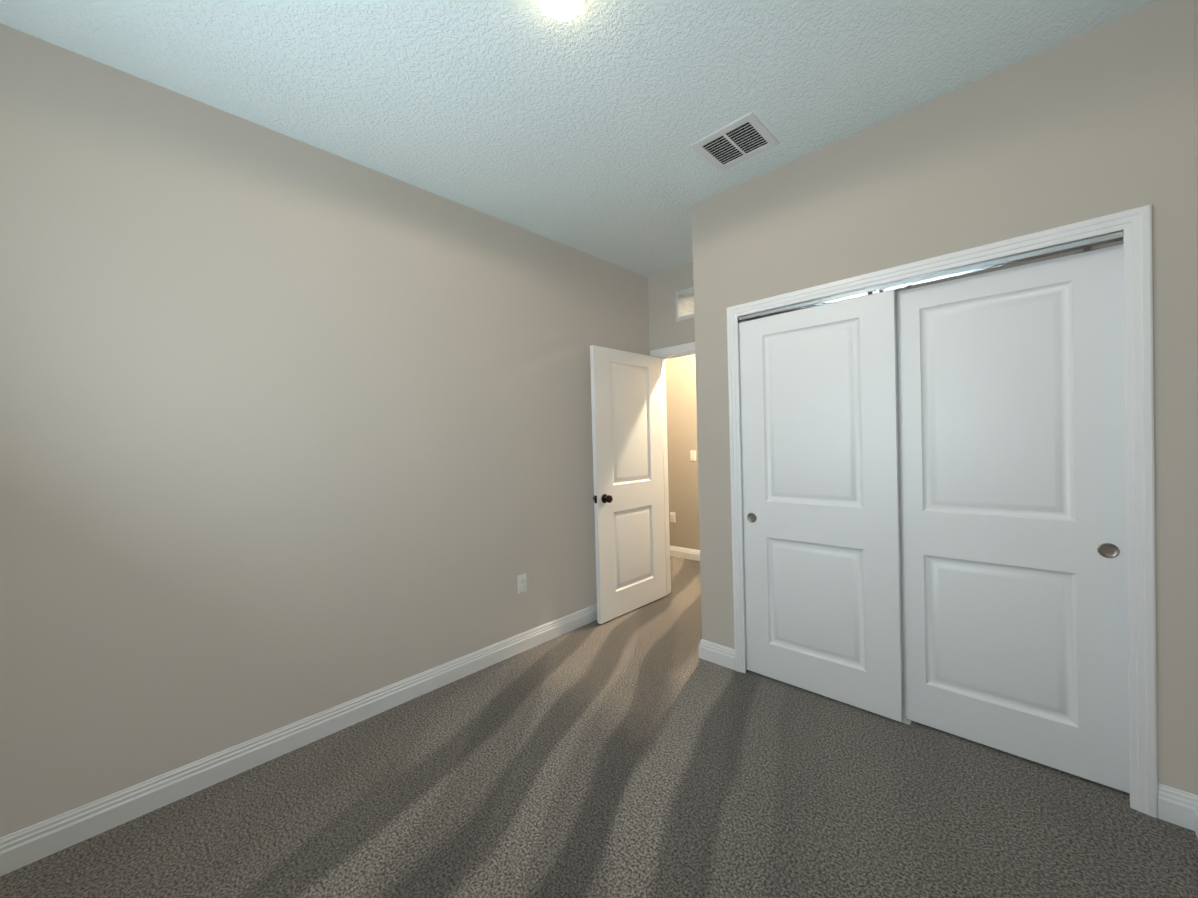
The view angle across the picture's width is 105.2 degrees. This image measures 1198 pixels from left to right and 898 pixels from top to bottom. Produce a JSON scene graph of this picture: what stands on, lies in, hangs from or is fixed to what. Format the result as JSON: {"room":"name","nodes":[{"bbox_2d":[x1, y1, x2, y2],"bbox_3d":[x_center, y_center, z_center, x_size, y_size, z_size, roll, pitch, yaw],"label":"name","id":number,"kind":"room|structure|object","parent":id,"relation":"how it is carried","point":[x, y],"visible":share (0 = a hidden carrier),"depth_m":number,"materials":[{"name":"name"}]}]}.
{"room":"empty bedroom","nodes":[
{"label":"empty bedroom","id":0,"kind":"room"},
{"bbox_2d":[0,23,649,837],"bbox_3d":[-0.892,-0.054,2.643,0.115,2.740,3.785,-1,1,44],"label":"wall","id":1,"kind":"structure","parent":0,"point":[292,429],"depth_m":1.93,"materials":[{"name":"beige paint"}]},
{"bbox_2d":[0,604,596,875],"bbox_3d":[-0.769,1.256,2.659,0.016,0.115,3.670,-1,1,44],"label":"baseboard","id":2,"kind":"structure","parent":1,"relation":"attached to","point":[36,842],"depth_m":1.90,"materials":[{"name":"white paint"}]},
{"bbox_2d":[517,574,526,593],"bbox_3d":[-0.494,0.869,2.957,0.008,0.115,0.070,-1,1,44],"label":"outlet","id":3,"kind":"object","parent":1,"relation":"attached to","point":[522,582],"visible":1,"depth_m":2.95,"materials":[{"name":"white plastic"}]},
{"bbox_2d":[0,0,1158,310],"bbox_3d":[-0.228,-1.476,2.848,5.220,0.060,5.080,-1,1,44],"label":"ceiling","id":4,"kind":"structure","parent":0,"point":[588,124],"depth_m":1.76,"materials":[{"name":"white paint"}]},
{"bbox_2d":[541,0,584,20],"bbox_3d":[-0.112,-1.393,1.418,0.156,0.071,0.156,-1,1,44],"label":"ceiling light","id":5,"kind":"object","parent":4,"relation":"attached to","point":[563,10],"visible":1,"depth_m":1.42,"materials":[{"name":"white glass"}]},
{"bbox_2d":[690,112,779,170],"bbox_3d":[0.651,-1.460,2.194,0.310,0.009,0.300,-1,1,44],"label":"ceiling vent","id":6,"kind":"object","parent":4,"relation":"in","point":[743,138],"visible":1,"depth_m":2.18,"materials":[{"name":"white metal"}]},
{"bbox_2d":[0,556,1197,897],"bbox_3d":[-0.151,1.323,2.887,5.220,0.060,5.080,-1,1,44],"label":"floor","id":7,"kind":"structure","parent":0,"point":[646,750],"depth_m":1.66,"materials":[{"name":"carpet"}]},
{"bbox_2d":[902,714,910,724],"bbox_3d":[1.413,1.246,2.125,0.055,0.030,0.035,-1,1,44],"label":"floor guide","id":8,"kind":"object","parent":7,"relation":"on","point":[906,720],"visible":0.64,"depth_m":2.11,"materials":[{"name":"white plastic"}]},
{"bbox_2d":[665,311,699,549],"bbox_3d":[1.526,-0.148,4.660,5.220,2.740,0.115,-1,1,44],"label":"wall","id":9,"kind":"structure","parent":0,"point":[681,409],"depth_m":5.15,"materials":[{"name":"paint"}]},
{"bbox_2d":[670,512,675,522],"bbox_3d":[0.847,0.784,5.262,0.070,0.115,0.008,-1,1,44],"label":"outlet","id":10,"kind":"object","parent":9,"relation":"attached to","point":[672,517],"visible":1,"depth_m":5.26,"materials":[{"name":"white plastic"}]},
{"bbox_2d":[670,546,699,560],"bbox_3d":[1.516,1.165,4.632,4.990,0.115,0.016,-1,1,44],"label":"baseboard","id":11,"kind":"structure","parent":9,"relation":"attached to","point":[687,553],"depth_m":5.15,"materials":[{"name":"white paint"}]},
{"bbox_2d":[690,450,695,460],"bbox_3d":[1.035,0.074,5.050,0.070,0.115,0.013,-1,1,44],"label":"light switch","id":12,"kind":"object","parent":9,"relation":"attached to","point":[692,455],"visible":1,"depth_m":5.05,"materials":[{"name":"white plastic"}]},
{"bbox_2d":[648,240,1123,350],"bbox_3d":[0.752,-0.115,3.768,5.105,2.740,0.115,-1,1,44],"label":"wall","id":13,"kind":"structure","parent":0,"point":[666,329],"depth_m":3.78,"materials":[{"name":"beige paint"}]},
{"bbox_2d":[650,342,694,593],"bbox_3d":[0.858,0.200,3.679,0.949,2.107,0.150,-1,1,44],"label":"door frame","id":14,"kind":"structure","parent":13,"relation":"attached to","point":[665,465],"depth_m":3.95,"materials":[{"name":"white paint"}]},
{"bbox_2d":[590,345,666,623],"bbox_3d":[0.256,0.250,3.611,0.170,2.018,0.828,-1,1,44],"label":"entry door","id":15,"kind":"structure","parent":14,"relation":"attached to","point":[628,466],"depth_m":3.55,"materials":[{"name":"white paint"}]},
{"bbox_2d":[675,287,693,321],"bbox_3d":[0.783,-1.169,3.617,0.422,0.242,0.012,-1,1,44],"label":"air vent","id":16,"kind":"object","parent":13,"relation":"in","point":[678,308],"visible":0.38,"depth_m":3.70,"materials":[{"name":"white metal"}]},
{"bbox_2d":[692,0,1197,794],"bbox_3d":[1.307,-0.107,2.171,1.864,2.740,0.115,-1,1,44],"label":"wall","id":17,"kind":"structure","parent":0,"point":[1096,122],"depth_m":1.75,"materials":[{"name":"beige paint"}]},
{"bbox_2d":[738,290,902,721],"bbox_3d":[1.095,0.256,2.354,0.755,1.997,0.038,-1,1,44],"label":"closet door","id":18,"kind":"structure","parent":17,"relation":"in","point":[820,479],"depth_m":2.30,"materials":[{"name":"white paint"}]},
{"bbox_2d":[738,230,1123,320],"bbox_3d":[1.338,-0.750,2.114,1.460,0.036,0.104,-1,1,44],"label":"track rail","id":19,"kind":"object","parent":17,"relation":"attached to","point":[1054,250],"visible":0.75,"depth_m":1.93,"materials":[{"name":"silver metal"}]},
{"bbox_2d":[727,204,1157,817],"bbox_3d":[1.317,0.226,2.084,1.553,2.075,0.018,-1,1,44],"label":"trim","id":20,"kind":"structure","parent":17,"relation":"attached to","point":[1135,226],"depth_m":1.58,"materials":[{"name":"white paint"}]},
{"bbox_2d":[895,244,1129,792],"bbox_3d":[1.634,0.247,1.901,0.755,1.997,0.038,-1,1,44],"label":"closet door","id":21,"kind":"structure","parent":17,"relation":"in","point":[1012,481],"depth_m":1.83,"materials":[{"name":"white paint"}]},
{"bbox_2d":[1158,783,1197,837],"bbox_3d":[0.941,1.240,0.488,0.092,0.115,2.900,-1,1,44],"label":"baseboard","id":22,"kind":"structure","parent":17,"relation":"attached to","point":[1178,807],"depth_m":1.53,"materials":[{"name":"white paint"}]},
{"bbox_2d":[1194,0,1197,406],"bbox_3d":[1.654,-0.102,1.102,0.115,2.740,5.080,-1,1,44],"label":"wall","id":23,"kind":"structure","parent":0,"point":[1196,74],"depth_m":1.46,"materials":[{"name":"beige paint"}]},
{"bbox_3d":[0.942,-0.110,3.054,0.115,2.740,0.655,-1,1,44],"label":"wall","id":24,"kind":"structure","parent":0,"visible":0},
{"bbox_2d":[699,639,734,669],"bbox_3d":[0.958,1.204,2.988,0.234,0.115,0.766,-1,1,44],"label":"baseboard","id":25,"kind":"structure","parent":24,"relation":"attached to","point":[718,654],"depth_m":2.71,"materials":[{"name":"white paint"}]}
]}

